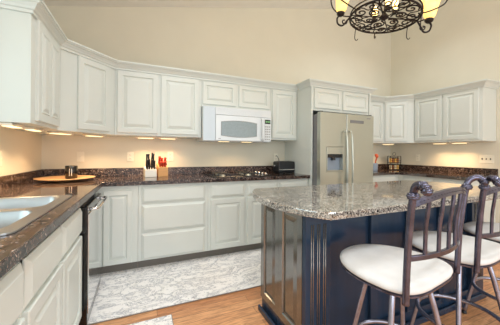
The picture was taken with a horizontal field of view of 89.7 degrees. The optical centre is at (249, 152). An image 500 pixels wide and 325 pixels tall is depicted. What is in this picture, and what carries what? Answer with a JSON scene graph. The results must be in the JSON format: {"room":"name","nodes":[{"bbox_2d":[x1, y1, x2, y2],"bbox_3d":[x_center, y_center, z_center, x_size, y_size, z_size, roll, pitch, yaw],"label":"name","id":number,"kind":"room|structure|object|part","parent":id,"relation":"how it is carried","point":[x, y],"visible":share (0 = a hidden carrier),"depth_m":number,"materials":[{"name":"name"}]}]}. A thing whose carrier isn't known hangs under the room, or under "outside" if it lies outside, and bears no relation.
{"room":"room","nodes":[
{"label":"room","id":0,"kind":"room"},
{"bbox_2d":[0,127,41,175],"bbox_3d":[-0.901,-0.184,-0.532,0.120,2.765,7.000,0,0,-23],"label":"wall","id":1,"kind":"structure","parent":0,"point":[21,150],"depth_m":2.21,"materials":[{"name":"paint"}]},
{"bbox_2d":[0,150,1,165],"bbox_3d":[-1.880,0.041,1.894,0.017,0.116,0.072,0,0,-23],"label":"light switch","id":2,"kind":"object","parent":1,"relation":"attached to","point":[0,150],"visible":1,"depth_m":1.90,"materials":[{"name":"white plastic"}]},
{"bbox_2d":[0,8,59,129],"bbox_3d":[-1.655,-0.549,1.816,0.358,0.715,0.576,0,0,-23],"label":"upper cabinet","id":3,"kind":"object","parent":1,"relation":"attached to","point":[29,55],"visible":0.98,"depth_m":1.61,"materials":[{"name":"white wood"}]},
{"bbox_2d":[0,122,24,127],"bbox_3d":[-1.571,-0.179,1.663,0.070,0.022,0.200,0,0,-23],"label":"light","id":4,"kind":"object","parent":3,"relation":"attached to","point":[6,124],"visible":1,"depth_m":1.61,"materials":[{"name":"white plastic"}]},
{"bbox_2d":[22,127,43,131],"bbox_3d":[-1.668,-0.180,1.937,0.070,0.022,0.200,0,0,-23],"label":"light","id":5,"kind":"object","parent":3,"relation":"attached to","point":[25,128],"visible":0.96,"depth_m":1.88,"materials":[{"name":"white plastic"}]},
{"bbox_3d":[-1.514,-0.553,1.904,0.030,0.675,0.480,0,0,-23],"label":"door","id":6,"kind":"part","parent":3,"relation":"part of","materials":[{"name":"white wood"}]},
{"bbox_2d":[0,0,297,91],"bbox_3d":[-0.736,-0.926,2.752,3.210,0.081,0.889,0,0,-44],"label":"crown molding","id":7,"kind":"structure","parent":3,"relation":"attached to","point":[38,9],"depth_m":2.60,"materials":[{"name":"white wood"}]},
{"bbox_2d":[8,49,116,136],"bbox_3d":[-1.755,-0.550,2.500,0.718,0.715,0.751,0,0,-23],"label":"upper cabinet","id":8,"kind":"object","parent":1,"relation":"attached to","point":[87,87],"visible":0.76,"depth_m":2.37,"materials":[{"name":"white wood"}]},
{"bbox_2d":[46,131,73,134],"bbox_3d":[-1.745,-0.181,2.317,0.070,0.022,0.200,0,0,19],"label":"light","id":9,"kind":"object","parent":8,"relation":"attached to","point":[49,132],"visible":0.98,"depth_m":2.28,"materials":[{"name":"white plastic"}]},
{"bbox_3d":[-1.515,-0.552,2.452,0.020,0.668,0.335,0,0,19],"label":"door","id":10,"kind":"part","parent":8,"relation":"part of","materials":[{"name":"white wood"}]},
{"bbox_2d":[83,134,104,136],"bbox_3d":[-1.630,-0.180,2.629,0.070,0.022,0.200,0,0,19],"label":"light","id":11,"kind":"object","parent":8,"relation":"attached to","point":[91,135],"visible":0.98,"depth_m":2.61,"materials":[{"name":"white plastic"}]},
{"bbox_2d":[41,6,390,168],"bbox_3d":[0.214,-0.802,3.830,5.630,4.019,0.120,0,0,-23],"label":"wall","id":12,"kind":"structure","parent":0,"point":[285,45],"depth_m":3.50,"materials":[{"name":"paint"}]},
{"bbox_2d":[77,152,83,161],"bbox_3d":[-1.913,0.045,2.834,0.072,0.116,0.017,0,0,-23],"label":"light switch","id":13,"kind":"object","parent":12,"relation":"attached to","point":[80,155],"visible":1,"depth_m":2.84,"materials":[{"name":"white plastic"}]},
{"bbox_2d":[127,152,133,161],"bbox_3d":[-1.448,0.049,3.040,0.072,0.116,0.010,0,0,-23],"label":"wall outlet","id":14,"kind":"object","parent":12,"relation":"attached to","point":[130,155],"visible":1,"depth_m":3.04,"materials":[{"name":"white plastic"}]},
{"bbox_2d":[0,166,273,189],"bbox_3d":[-0.196,0.240,1.791,3.026,0.096,3.298,0,0,-23],"label":"backsplash","id":15,"kind":"structure","parent":12,"relation":"attached to","point":[6,181],"depth_m":2.96,"materials":[{"name":"stone"}]},
{"bbox_2d":[115,69,200,138],"bbox_3d":[-1.080,-0.545,3.013,0.926,0.715,0.348,0,0,-23],"label":"upper cabinet","id":16,"kind":"object","parent":12,"relation":"attached to","point":[146,104],"visible":0.99,"depth_m":2.83,"materials":[{"name":"white wood"}]},
{"bbox_3d":[-1.230,-0.550,2.768,0.409,0.668,0.020,0,0,-23],"label":"door","id":17,"kind":"part","parent":16,"relation":"part of","materials":[{"name":"white wood"}]},
{"bbox_2d":[136,136,154,138],"bbox_3d":[-1.215,-0.177,2.929,0.200,0.022,0.070,0,0,-23],"label":"light","id":18,"kind":"object","parent":16,"relation":"attached to","point":[143,137],"visible":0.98,"depth_m":2.90,"materials":[{"name":"white plastic"}]},
{"bbox_2d":[159,137,176,138],"bbox_3d":[-0.986,-0.175,3.028,0.200,0.022,0.070,0,0,-23],"label":"light","id":19,"kind":"object","parent":16,"relation":"attached to","point":[159,137],"visible":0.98,"depth_m":3.00,"materials":[{"name":"white plastic"}]},
{"bbox_3d":[-0.815,-0.547,2.949,0.432,0.668,0.020,0,0,-23],"label":"door","id":20,"kind":"part","parent":16,"relation":"part of","materials":[{"name":"white wood"}]},
{"bbox_2d":[167,152,172,160],"bbox_3d":[-1.023,0.048,3.224,0.072,0.116,0.010,0,0,-23],"label":"wall outlet","id":21,"kind":"object","parent":12,"relation":"attached to","point":[169,154],"visible":1,"depth_m":3.22,"materials":[{"name":"white plastic"}]},
{"bbox_2d":[201,80,269,110],"bbox_3d":[-0.217,-0.729,3.386,0.948,0.335,0.348,0,0,-23],"label":"upper cabinet","id":22,"kind":"object","parent":12,"relation":"attached to","point":[214,94],"visible":0.8,"depth_m":3.21,"materials":[{"name":"white wood"}]},
{"bbox_3d":[-0.377,-0.730,3.138,0.429,0.275,0.020,0,0,-23],"label":"door","id":23,"kind":"part","parent":22,"relation":"part of","materials":[{"name":"white wood"}]},
{"bbox_2d":[196,106,270,142],"bbox_3d":[-0.208,-0.349,3.322,0.906,0.414,0.473,0,0,-23],"label":"microwave","id":24,"kind":"object","parent":22,"relation":"attached to","point":[218,124],"visible":0.99,"depth_m":3.14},
{"bbox_3d":[-0.489,-0.350,3.017,0.147,0.410,0.024,0,0,-23],"label":"panel","id":25,"kind":"part","parent":24,"relation":"part of","materials":[{"name":"white metal"}]},
{"bbox_3d":[-0.131,-0.294,3.153,0.482,0.210,0.008,0,0,-23],"label":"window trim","id":26,"kind":"part","parent":24,"relation":"part of","materials":[{"name":"grey glass"}]},
{"bbox_3d":[-0.122,-0.303,3.174,0.646,0.311,0.028,0,0,-23],"label":"door","id":27,"kind":"part","parent":24,"relation":"part of","materials":[{"name":"white plastic"}]},
{"bbox_3d":[0.165,-0.298,3.256,0.027,0.298,0.054,0,0,-23],"label":"handle","id":28,"kind":"part","parent":24,"relation":"part of","materials":[{"name":"white plastic"}]},
{"bbox_3d":[0.226,-0.300,3.326,0.106,0.311,0.026,0,0,-23],"label":"control panel","id":29,"kind":"part","parent":24,"relation":"part of","materials":[{"name":"white plastic"}]},
{"bbox_3d":[0.059,-0.727,3.327,0.443,0.275,0.020,0,0,-23],"label":"door","id":30,"kind":"part","parent":22,"relation":"part of","materials":[{"name":"white wood"}]},
{"bbox_2d":[270,88,296,140],"bbox_3d":[0.414,-0.534,3.661,0.426,0.715,0.348,0,0,-23],"label":"upper cabinet","id":31,"kind":"object","parent":12,"relation":"attached to","point":[283,103],"visible":0.81,"depth_m":3.50,"materials":[{"name":"white wood"}]},
{"bbox_2d":[313,87,367,115],"bbox_3d":[1.168,-0.723,3.818,1.017,0.325,0.658,0,0,-23],"label":"upper cabinet","id":32,"kind":"object","parent":12,"relation":"attached to","point":[325,100],"visible":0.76,"depth_m":3.50,"materials":[{"name":"white wood"}]},
{"bbox_3d":[1.060,-0.726,3.424,0.450,0.262,0.020,0,0,-23],"label":"door","id":33,"kind":"part","parent":32,"relation":"part of","materials":[{"name":"white wood"}]},
{"bbox_2d":[296,78,376,93],"bbox_3d":[1.260,-0.911,3.611,1.217,0.081,0.315,0,0,-23],"label":"crown molding","id":34,"kind":"structure","parent":32,"relation":"attached to","point":[307,83],"depth_m":3.45,"materials":[{"name":"white wood"}]},
{"bbox_3d":[1.523,-0.722,3.625,0.480,0.262,0.020,0,0,-23],"label":"door","id":35,"kind":"part","parent":32,"relation":"part of","materials":[{"name":"white wood"}]},
{"bbox_2d":[371,101,382,143],"bbox_3d":[1.909,-0.523,4.309,0.670,0.715,0.348,0,0,-23],"label":"upper cabinet","id":36,"kind":"object","parent":12,"relation":"attached to","point":[376,107],"visible":0.28,"depth_m":4.22,"materials":[{"name":"white wood"}]},
{"bbox_2d":[43,0,404,8],"bbox_3d":[1.617,-2.211,0.619,5.630,1.381,7.120,0,0,-23],"label":"ceiling","id":37,"kind":"structure","parent":0,"point":[312,4],"depth_m":3.37,"materials":[{"name":"paint"}]},
{"bbox_2d":[330,0,447,40],"bbox_3d":[1.020,-1.495,1.871,0.771,1.231,0.489,0,0,32],"label":"chandelier","id":38,"kind":"object","parent":37,"relation":"hanging from","point":[429,8],"visible":1,"depth_m":1.85,"materials":[{"name":"metal"}]},
{"bbox_3d":[0.702,-1.157,1.909,0.150,0.184,0.150,7,1,6],"label":"lamp shade","id":39,"kind":"part","parent":38,"relation":"part of","materials":[{"name":"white glass"}]},
{"bbox_3d":[0.705,-1.124,1.909,0.160,0.333,0.164,0,0,6],"label":"arm","id":40,"kind":"part","parent":38,"relation":"part of","materials":[{"name":"metal"}]},
{"bbox_2d":[351,0,423,32],"bbox_3d":[1.001,-1.009,1.880,0.476,0.011,0.494,7,1,6],"label":"grille","id":41,"kind":"object","parent":38,"relation":"attached to","point":[384,16],"depth_m":1.85,"materials":[{"name":"metal"}]},
{"bbox_3d":[1.319,-1.043,1.849,0.178,0.330,0.164,7,1,6],"label":"arm","id":42,"kind":"part","parent":38,"relation":"part of","materials":[{"name":"metal"}]},
{"bbox_3d":[1.329,-1.075,1.848,0.150,0.184,0.150,7,1,6],"label":"lamp shade","id":43,"kind":"part","parent":38,"relation":"part of","materials":[{"name":"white glass"}]},
{"bbox_2d":[92,263,499,324],"bbox_3d":[1.591,1.278,0.619,5.630,0.120,7.120,0,0,-23],"label":"floor","id":44,"kind":"structure","parent":0,"point":[239,307],"depth_m":1.90,"materials":[{"name":"brown wood"}]},
{"bbox_2d":[0,261,24,324],"bbox_3d":[-0.954,0.761,0.520,0.630,0.874,0.448,0,0,-23],"label":"base cabinet","id":45,"kind":"object","parent":44,"relation":"on","point":[12,282],"visible":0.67,"depth_m":0.76,"materials":[{"name":"white wood"}]},
{"bbox_3d":[-0.679,0.816,0.646,0.020,0.532,0.418,0,0,-23],"label":"door","id":46,"kind":"part","parent":45,"relation":"part of","materials":[{"name":"white wood"}]},
{"bbox_2d":[19,226,62,324],"bbox_3d":[-1.134,0.779,0.933,0.630,0.835,0.448,0,0,-23],"label":"base cabinet","id":47,"kind":"object","parent":44,"relation":"on","point":[43,273],"visible":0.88,"depth_m":1.01,"materials":[{"name":"white wood"}]},
{"bbox_3d":[-0.856,0.815,1.053,0.020,0.532,0.410,0,0,-23],"label":"door","id":48,"kind":"part","parent":47,"relation":"part of","materials":[{"name":"white wood"}]},
{"bbox_2d":[28,208,81,324],"bbox_3d":[-1.313,0.778,1.348,0.630,0.835,0.452,0,0,-23],"label":"base cabinet","id":49,"kind":"object","parent":44,"relation":"on","point":[71,228],"visible":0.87,"depth_m":1.43,"materials":[{"name":"white wood"}]},
{"bbox_3d":[-1.028,0.448,1.460,0.022,0.170,0.428,0,0,-23],"label":"drawer","id":50,"kind":"part","parent":49,"relation":"part of","materials":[{"name":"white wood"}]},
{"bbox_3d":[-1.032,0.814,1.459,0.020,0.532,0.428,0,0,-23],"label":"door","id":51,"kind":"part","parent":49,"relation":"part of","materials":[{"name":"white wood"}]},
{"bbox_2d":[58,193,107,324],"bbox_3d":[-1.485,0.758,1.869,0.714,0.873,0.632,0,0,-23],"label":"dishwasher","id":52,"kind":"object","parent":44,"relation":"on","point":[91,233],"visible":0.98,"depth_m":1.79,"materials":[{"name":"metal"}]},
{"bbox_3d":[-1.245,0.765,1.971,0.054,0.802,0.628,0,0,-23],"label":"door","id":53,"kind":"part","parent":52,"relation":"part of","materials":[{"name":"black metal"}]},
{"bbox_3d":[-1.216,0.751,1.983,0.007,0.670,0.620,0,0,-23],"label":"panel","id":54,"kind":"part","parent":52,"relation":"part of","materials":[{"name":"silver metal"}]},
{"bbox_3d":[-1.188,0.394,2.000,0.070,0.029,0.494,0,0,-23],"label":"handle","id":55,"kind":"part","parent":52,"relation":"part of","materials":[{"name":"silver metal"}]},
{"bbox_2d":[96,185,137,273],"bbox_3d":[-1.657,0.756,2.549,0.956,0.874,0.746,0,0,-23],"label":"base cabinet","id":56,"kind":"object","parent":44,"relation":"on","point":[120,210],"visible":0.36,"depth_m":2.45,"materials":[{"name":"white wood"}]},
{"bbox_3d":[-1.284,0.726,2.444,0.250,0.716,0.020,0,0,-23],"label":"door","id":57,"kind":"part","parent":56,"relation":"part of","materials":[{"name":"white wood"}]},
{"bbox_2d":[128,314,173,324],"bbox_3d":[-0.640,1.195,1.329,0.534,0.009,0.918,0,0,-23],"label":"rug","id":58,"kind":"object","parent":44,"relation":"on","point":[164,320],"visible":1,"depth_m":1.77,"materials":[{"name":"white fabric"}]},
{"bbox_2d":[138,182,207,267],"bbox_3d":[-0.915,0.762,2.935,0.708,0.874,0.630,0,0,-23],"label":"base cabinet","id":59,"kind":"object","parent":44,"relation":"on","point":[172,218],"visible":0.84,"depth_m":2.64,"materials":[{"name":"white wood"}]},
{"bbox_3d":[-0.796,0.952,2.655,0.646,0.265,0.022,0,0,-23],"label":"drawer","id":60,"kind":"part","parent":59,"relation":"part of","materials":[{"name":"white wood"}]},
{"bbox_3d":[-0.794,0.668,2.655,0.646,0.272,0.022,0,0,-23],"label":"drawer","id":61,"kind":"part","parent":59,"relation":"part of","materials":[{"name":"white wood"}]},
{"bbox_3d":[-0.792,0.432,2.655,0.646,0.164,0.022,0,0,-23],"label":"drawer","id":62,"kind":"part","parent":59,"relation":"part of","materials":[{"name":"white wood"}]},
{"bbox_2d":[87,248,260,324],"bbox_3d":[-0.182,1.199,2.584,2.446,0.009,0.805,0,0,-23],"label":"runner rug","id":63,"kind":"object","parent":44,"relation":"on","point":[124,293],"visible":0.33,"depth_m":2.28,"materials":[{"name":"grey fabric"}]},
{"bbox_2d":[206,180,277,256],"bbox_3d":[-0.179,0.767,3.254,0.892,0.874,0.630,0,0,-23],"label":"base cabinet","id":64,"kind":"object","parent":44,"relation":"on","point":[234,216],"visible":0.6,"depth_m":2.92,"materials":[{"name":"white wood"}]},
{"bbox_3d":[-0.252,0.436,2.890,0.405,0.135,0.022,0,0,-23],"label":"drawer","id":65,"kind":"part","parent":64,"relation":"part of","materials":[{"name":"white wood"}]},
{"bbox_3d":[-0.255,0.805,2.891,0.405,0.562,0.020,0,0,-23],"label":"door","id":66,"kind":"part","parent":64,"relation":"part of","materials":[{"name":"white wood"}]},
{"bbox_3d":[0.151,0.808,3.067,0.400,0.562,0.020,0,0,-23],"label":"door","id":67,"kind":"part","parent":64,"relation":"part of","materials":[{"name":"white wood"}]},
{"bbox_3d":[0.154,0.439,3.066,0.400,0.135,0.022,0,0,-23],"label":"drawer","id":68,"kind":"part","parent":64,"relation":"part of","materials":[{"name":"white wood"}]},
{"bbox_2d":[278,178,307,186],"bbox_3d":[0.444,0.772,3.524,0.462,0.874,0.630,0,0,-23],"label":"base cabinet","id":69,"kind":"object","parent":44,"relation":"on","point":[281,182],"visible":0.1,"depth_m":3.24,"materials":[{"name":"white wood"}]},
{"bbox_3d":[0.567,0.442,3.245,0.426,0.135,0.022,0,0,-23],"label":"drawer","id":70,"kind":"part","parent":69,"relation":"part of","materials":[{"name":"white wood"}]},
{"bbox_2d":[285,85,312,185],"bbox_3d":[0.681,0.161,3.610,0.025,2.100,0.658,0,0,-23],"label":"panel","id":71,"kind":"object","parent":44,"relation":"on","point":[300,151],"visible":0.31,"depth_m":3.46,"materials":[{"name":"white wood"}]},
{"bbox_2d":[312,111,373,184],"bbox_3d":[1.178,0.339,3.686,0.934,1.750,0.860,0,0,-23],"label":"refrigerator","id":72,"kind":"object","parent":44,"relation":"on","point":[342,153],"visible":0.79,"depth_m":3.33,"materials":[{"name":"grey metal"}]},
{"bbox_3d":[1.071,0.316,3.299,0.429,1.675,0.067,0,0,-23],"label":"door","id":73,"kind":"part","parent":72,"relation":"part of","materials":[{"name":"metal"}]},
{"bbox_3d":[1.097,0.060,3.312,0.240,0.078,0.060,0,0,-23],"label":"dispenser spout","id":74,"kind":"part","parent":72,"relation":"part of","materials":[{"name":"plastic"}]},
{"bbox_3d":[1.259,0.230,3.299,0.025,1.056,0.086,0,0,-23],"label":"handle","id":75,"kind":"part","parent":72,"relation":"part of","materials":[{"name":"metal"}]},
{"bbox_3d":[1.342,0.231,3.335,0.025,1.056,0.086,0,0,-23],"label":"handle","id":76,"kind":"part","parent":72,"relation":"part of","materials":[{"name":"metal"}]},
{"bbox_3d":[1.502,0.319,3.486,0.499,1.675,0.067,0,0,-23],"label":"door","id":77,"kind":"part","parent":72,"relation":"part of","materials":[{"name":"metal"}]},
{"bbox_2d":[252,180,499,324],"bbox_3d":[1.065,0.756,2.008,2.137,0.915,0.896,0,0,-23],"label":"kitchen island","id":78,"kind":"object","parent":44,"relation":"on","point":[305,230],"visible":0.64,"depth_m":1.62,"materials":[{"name":"paint"}]},
{"bbox_3d":[0.142,0.713,1.805,0.012,0.760,0.264,0,0,-23],"label":"panel","id":79,"kind":"part","parent":78,"relation":"part of","materials":[{"name":"blue wood"}]},
{"bbox_3d":[0.248,0.713,1.561,0.012,0.760,0.264,0,0,-23],"label":"panel","id":80,"kind":"part","parent":78,"relation":"part of","materials":[{"name":"blue wood"}]},
{"bbox_3d":[1.027,1.190,2.021,1.850,0.044,0.598,0,0,-23],"label":"molding","id":81,"kind":"part","parent":78,"relation":"part of","materials":[{"name":"paint"}]},
{"bbox_3d":[1.130,1.164,1.784,1.464,0.100,0.024,0,0,-23],"label":"rail","id":82,"kind":"part","parent":78,"relation":"part of","materials":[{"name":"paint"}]},
{"bbox_2d":[340,174,489,324],"bbox_3d":[0.718,0.655,1.235,0.616,1.111,0.536,0,0,-32],"label":"bar stool","id":83,"kind":"object","parent":44,"relation":"on","point":[406,274],"visible":1,"depth_m":1.10,"materials":[{"name":"leather"}]},
{"bbox_3d":[0.576,0.895,1.343,0.173,0.611,0.024,0,0,38],"label":"leg","id":84,"kind":"part","parent":83,"relation":"part of","materials":[{"name":"metal"}]},
{"bbox_3d":[0.606,0.895,1.089,0.024,0.611,0.173,0,0,38],"label":"leg","id":85,"kind":"part","parent":83,"relation":"part of","materials":[{"name":"metal"}]},
{"bbox_3d":[0.697,0.550,1.269,0.500,0.041,0.454,0,0,-32],"label":"seat","id":86,"kind":"part","parent":83,"relation":"part of","materials":[{"name":"white leather"}]},
{"bbox_3d":[0.830,0.897,1.373,0.024,0.611,0.173,0,0,38],"label":"leg","id":87,"kind":"part","parent":83,"relation":"part of","materials":[{"name":"metal"}]},
{"bbox_3d":[0.602,0.374,0.950,0.027,0.423,0.058,0,0,-8],"label":"post","id":88,"kind":"part","parent":83,"relation":"part of","materials":[{"name":"metal"}]},
{"bbox_3d":[0.860,0.897,1.119,0.173,0.611,0.024,0,0,38],"label":"leg","id":89,"kind":"part","parent":83,"relation":"part of","materials":[{"name":"metal"}]},
{"bbox_3d":[0.822,0.409,1.074,0.480,0.022,0.058,0,0,-32],"label":"rail","id":90,"kind":"part","parent":83,"relation":"part of","materials":[{"name":"metal"}]},
{"bbox_3d":[0.834,0.176,1.057,0.498,0.064,0.062,0,0,-32],"label":"rail","id":91,"kind":"part","parent":83,"relation":"part of","materials":[{"name":"metal"}]},
{"bbox_3d":[1.028,0.377,1.221,0.058,0.423,0.027,0,0,33],"label":"post","id":92,"kind":"part","parent":83,"relation":"part of","materials":[{"name":"metal"}]},
{"bbox_2d":[373,175,495,222],"bbox_3d":[2.423,0.787,3.869,1.280,0.874,1.573,0,0,-23],"label":"base cabinet","id":93,"kind":"object","parent":44,"relation":"on","point":[379,178],"visible":0.08,"depth_m":3.53,"materials":[{"name":"white wood"}]},
{"bbox_3d":[2.058,0.446,3.892,0.560,0.150,0.022,0,0,-23],"label":"drawer","id":94,"kind":"part","parent":93,"relation":"part of","materials":[{"name":"white wood"}]},
{"bbox_3d":[2.492,0.449,3.768,0.022,0.150,0.415,0,0,-23],"label":"drawer","id":95,"kind":"part","parent":93,"relation":"part of","materials":[{"name":"white wood"}]},
{"bbox_2d":[373,164,497,179],"bbox_3d":[2.431,0.280,3.857,1.282,0.137,1.598,0,0,-23],"label":"countertop","id":96,"kind":"structure","parent":93,"relation":"on","point":[456,173],"depth_m":3.83,"materials":[{"name":"brown stone"}]},
{"bbox_2d":[373,163,377,170],"bbox_3d":[2.087,0.241,4.254,0.146,0.130,0.146,0,0,-23],"label":"utensil crock","id":97,"kind":"object","parent":96,"relation":"on","point":[375,165],"visible":0.52,"depth_m":4.19,"materials":[{"name":"white ceramic"}]},
{"bbox_2d":[387,152,400,169],"bbox_3d":[2.581,0.151,4.501,0.198,0.318,0.088,0,0,-3],"label":"spice rack","id":98,"kind":"object","parent":96,"relation":"on","point":[390,162],"visible":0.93,"depth_m":4.46,"materials":[{"name":"metal"}]},
{"bbox_3d":[2.667,0.451,3.365,0.022,0.150,0.415,0,0,-23],"label":"drawer","id":99,"kind":"part","parent":93,"relation":"part of","materials":[{"name":"white wood"}]},
{"bbox_2d":[409,175,499,324],"bbox_3d":[1.245,0.659,1.502,0.616,1.111,0.536,0,0,-30],"label":"bar stool","id":100,"kind":"object","parent":44,"relation":"on","point":[477,253],"visible":0.77,"depth_m":1.36,"materials":[{"name":"metal"}]},
{"bbox_3d":[1.107,0.899,1.615,0.173,0.611,0.024,0,0,40],"label":"leg","id":101,"kind":"part","parent":100,"relation":"part of","materials":[{"name":"metal"}]},
{"bbox_3d":[1.225,0.554,1.537,0.500,0.041,0.454,0,0,-30],"label":"seat","id":102,"kind":"part","parent":100,"relation":"part of","materials":[{"name":"white leather"}]},
{"bbox_3d":[1.129,0.899,1.362,0.167,0.611,0.076,0,0,-30],"label":"leg","id":103,"kind":"part","parent":100,"relation":"part of","materials":[{"name":"metal"}]},
{"bbox_3d":[1.119,0.378,1.221,0.027,0.423,0.058,0,0,-6],"label":"post","id":104,"kind":"part","parent":100,"relation":"part of","materials":[{"name":"metal"}]},
{"bbox_3d":[1.343,0.413,1.338,0.480,0.022,0.058,0,0,-30],"label":"rail","id":105,"kind":"part","parent":100,"relation":"part of","materials":[{"name":"metal"}]},
{"bbox_3d":[1.355,0.179,1.320,0.498,0.064,0.062,0,0,-30],"label":"rail","id":106,"kind":"part","parent":100,"relation":"part of","materials":[{"name":"metal"}]},
{"bbox_3d":[1.383,0.901,1.381,0.173,0.611,0.024,0,0,40],"label":"leg","id":107,"kind":"part","parent":100,"relation":"part of","materials":[{"name":"metal"}]},
{"bbox_2d":[462,222,499,313],"bbox_3d":[1.821,0.663,1.746,0.616,1.111,0.536,0,0,-29],"label":"bar stool","id":108,"kind":"object","parent":44,"relation":"on","point":[469,228],"visible":0.73,"depth_m":1.86,"materials":[{"name":"metal"}]},
{"bbox_3d":[1.685,0.903,1.862,0.173,0.611,0.024,0,0,41],"label":"leg","id":109,"kind":"part","parent":108,"relation":"part of","materials":[{"name":"metal"}]},
{"bbox_3d":[1.801,0.558,1.782,0.500,0.041,0.454,0,0,-29],"label":"seat","id":110,"kind":"part","parent":108,"relation":"part of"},
{"bbox_3d":[-0.753,0.763,0.057,0.630,0.874,0.558,0,0,-23],"label":"base cabinet","id":111,"kind":"object","parent":44,"relation":"on","visible":0},
{"bbox_2d":[0,166,309,277],"bbox_3d":[-0.196,0.261,1.791,3.026,0.137,3.298,0,0,-23],"label":"countertop","id":112,"kind":"structure","parent":111,"relation":"on","point":[14,247],"depth_m":2.15,"materials":[{"name":"brown stone"}]},
{"bbox_2d":[0,194,71,235],"bbox_3d":[-1.235,0.364,1.156,0.530,0.181,0.870,0,0,-23],"label":"sink","id":113,"kind":"object","parent":112,"relation":"in","point":[16,213],"visible":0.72,"depth_m":1.22,"materials":[{"name":"ceramic"}]},
{"bbox_3d":[-1.142,0.365,0.973,0.406,0.179,0.366,0,0,-23],"label":"bowl","id":114,"kind":"part","parent":113,"relation":"part of","materials":[{"name":"metal"}]},
{"bbox_3d":[-1.309,0.364,1.358,0.406,0.179,0.366,0,0,-23],"label":"bowl","id":115,"kind":"part","parent":113,"relation":"part of","materials":[{"name":"metal"}]},
{"bbox_2d":[33,175,95,181],"bbox_3d":[-1.816,0.260,2.484,0.496,0.033,0.496,0,0,-23],"label":"serving plate","id":116,"kind":"object","parent":112,"relation":"on","point":[80,177],"visible":0.9,"depth_m":2.46,"materials":[{"name":"brown wood"}]},
{"bbox_2d":[65,165,77,178],"bbox_3d":[-1.782,0.194,2.509,0.106,0.128,0.107,0,0,-23],"label":"cup","id":117,"kind":"object","parent":116,"relation":"on","point":[71,172],"visible":0.98,"depth_m":2.47,"materials":[{"name":"silver metal"}]},
{"bbox_2d":[143,153,156,176],"bbox_3d":[-1.168,0.140,2.943,0.125,0.283,0.164,0,0,-30],"label":"knife block","id":118,"kind":"object","parent":112,"relation":"on","point":[148,171],"visible":1,"depth_m":2.90,"materials":[{"name":"plastic"}]},
{"bbox_2d":[156,156,167,176],"bbox_3d":[-1.051,0.161,3.010,0.110,0.242,0.154,0,0,-29],"label":"knife block","id":119,"kind":"object","parent":112,"relation":"on","point":[161,166],"visible":0.97,"depth_m":2.96,"materials":[{"name":"beige wood"}]},
{"bbox_2d":[205,171,272,177],"bbox_3d":[-0.154,0.270,3.238,0.760,0.038,0.490,0,0,-23],"label":"cooktop","id":120,"kind":"object","parent":112,"relation":"in","point":[218,174],"visible":1,"depth_m":3.14,"materials":[{"name":"metal"}]},
{"bbox_2d":[273,161,294,173],"bbox_3d":[0.483,0.207,3.644,0.300,0.173,0.172,0,0,-23],"label":"toaster","id":121,"kind":"object","parent":112,"relation":"on","point":[282,166],"visible":0.96,"depth_m":3.57,"materials":[{"name":"plastic"}]},
{"bbox_2d":[368,93,370,114],"bbox_3d":[1.642,0.168,4.027,0.025,2.100,0.658,0,0,-23],"label":"panel","id":122,"kind":"object","parent":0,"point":[369,94],"visible":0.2,"depth_m":3.73,"materials":[{"name":"white wood"}]},
{"bbox_2d":[390,0,499,222],"bbox_3d":[4.158,-0.759,1.661,0.120,3.992,7.000,0,0,-23],"label":"wall","id":123,"kind":"structure","parent":0,"point":[462,44],"depth_m":3.92,"materials":[{"name":"paint"}]},
{"bbox_2d":[375,100,421,143],"bbox_3d":[2.563,-0.518,4.413,0.608,0.715,0.678,0,0,-23],"label":"upper cabinet","id":124,"kind":"object","parent":123,"relation":"attached to","point":[398,116],"visible":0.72,"depth_m":4.18,"materials":[{"name":"white wood"}]},
{"bbox_3d":[2.443,-0.517,4.204,0.322,0.658,0.020,0,0,28],"label":"door","id":125,"kind":"part","parent":124,"relation":"part of","materials":[{"name":"white wood"}]},
{"bbox_2d":[371,79,499,101],"bbox_3d":[2.580,-0.901,3.792,1.812,0.081,0.615,0,0,31],"label":"crown molding","id":126,"kind":"structure","parent":123,"relation":"attached to","point":[489,83],"depth_m":3.68,"materials":[{"name":"white wood"}]},
{"bbox_2d":[414,87,495,142],"bbox_3d":[2.995,-0.515,3.743,0.348,0.715,0.893,0,0,-23],"label":"upper cabinet","id":127,"kind":"object","parent":123,"relation":"attached to","point":[469,115],"visible":0.98,"depth_m":3.52,"materials":[{"name":"white wood"}]},
{"bbox_3d":[2.752,-0.520,3.891,0.020,0.668,0.392,0,0,-23],"label":"door","id":128,"kind":"part","parent":127,"relation":"part of","materials":[{"name":"white wood"}]},
{"bbox_3d":[2.923,-0.519,3.497,0.020,0.668,0.420,0,0,-23],"label":"door","id":129,"kind":"part","parent":127,"relation":"part of","materials":[{"name":"white wood"}]},
{"bbox_2d":[479,155,493,162],"bbox_3d":[3.282,0.088,3.491,0.017,0.116,0.164,0,0,-23],"label":"light switch","id":130,"kind":"object","parent":123,"relation":"attached to","point":[482,158],"visible":1,"depth_m":3.49,"materials":[{"name":"white plastic"}]}
]}

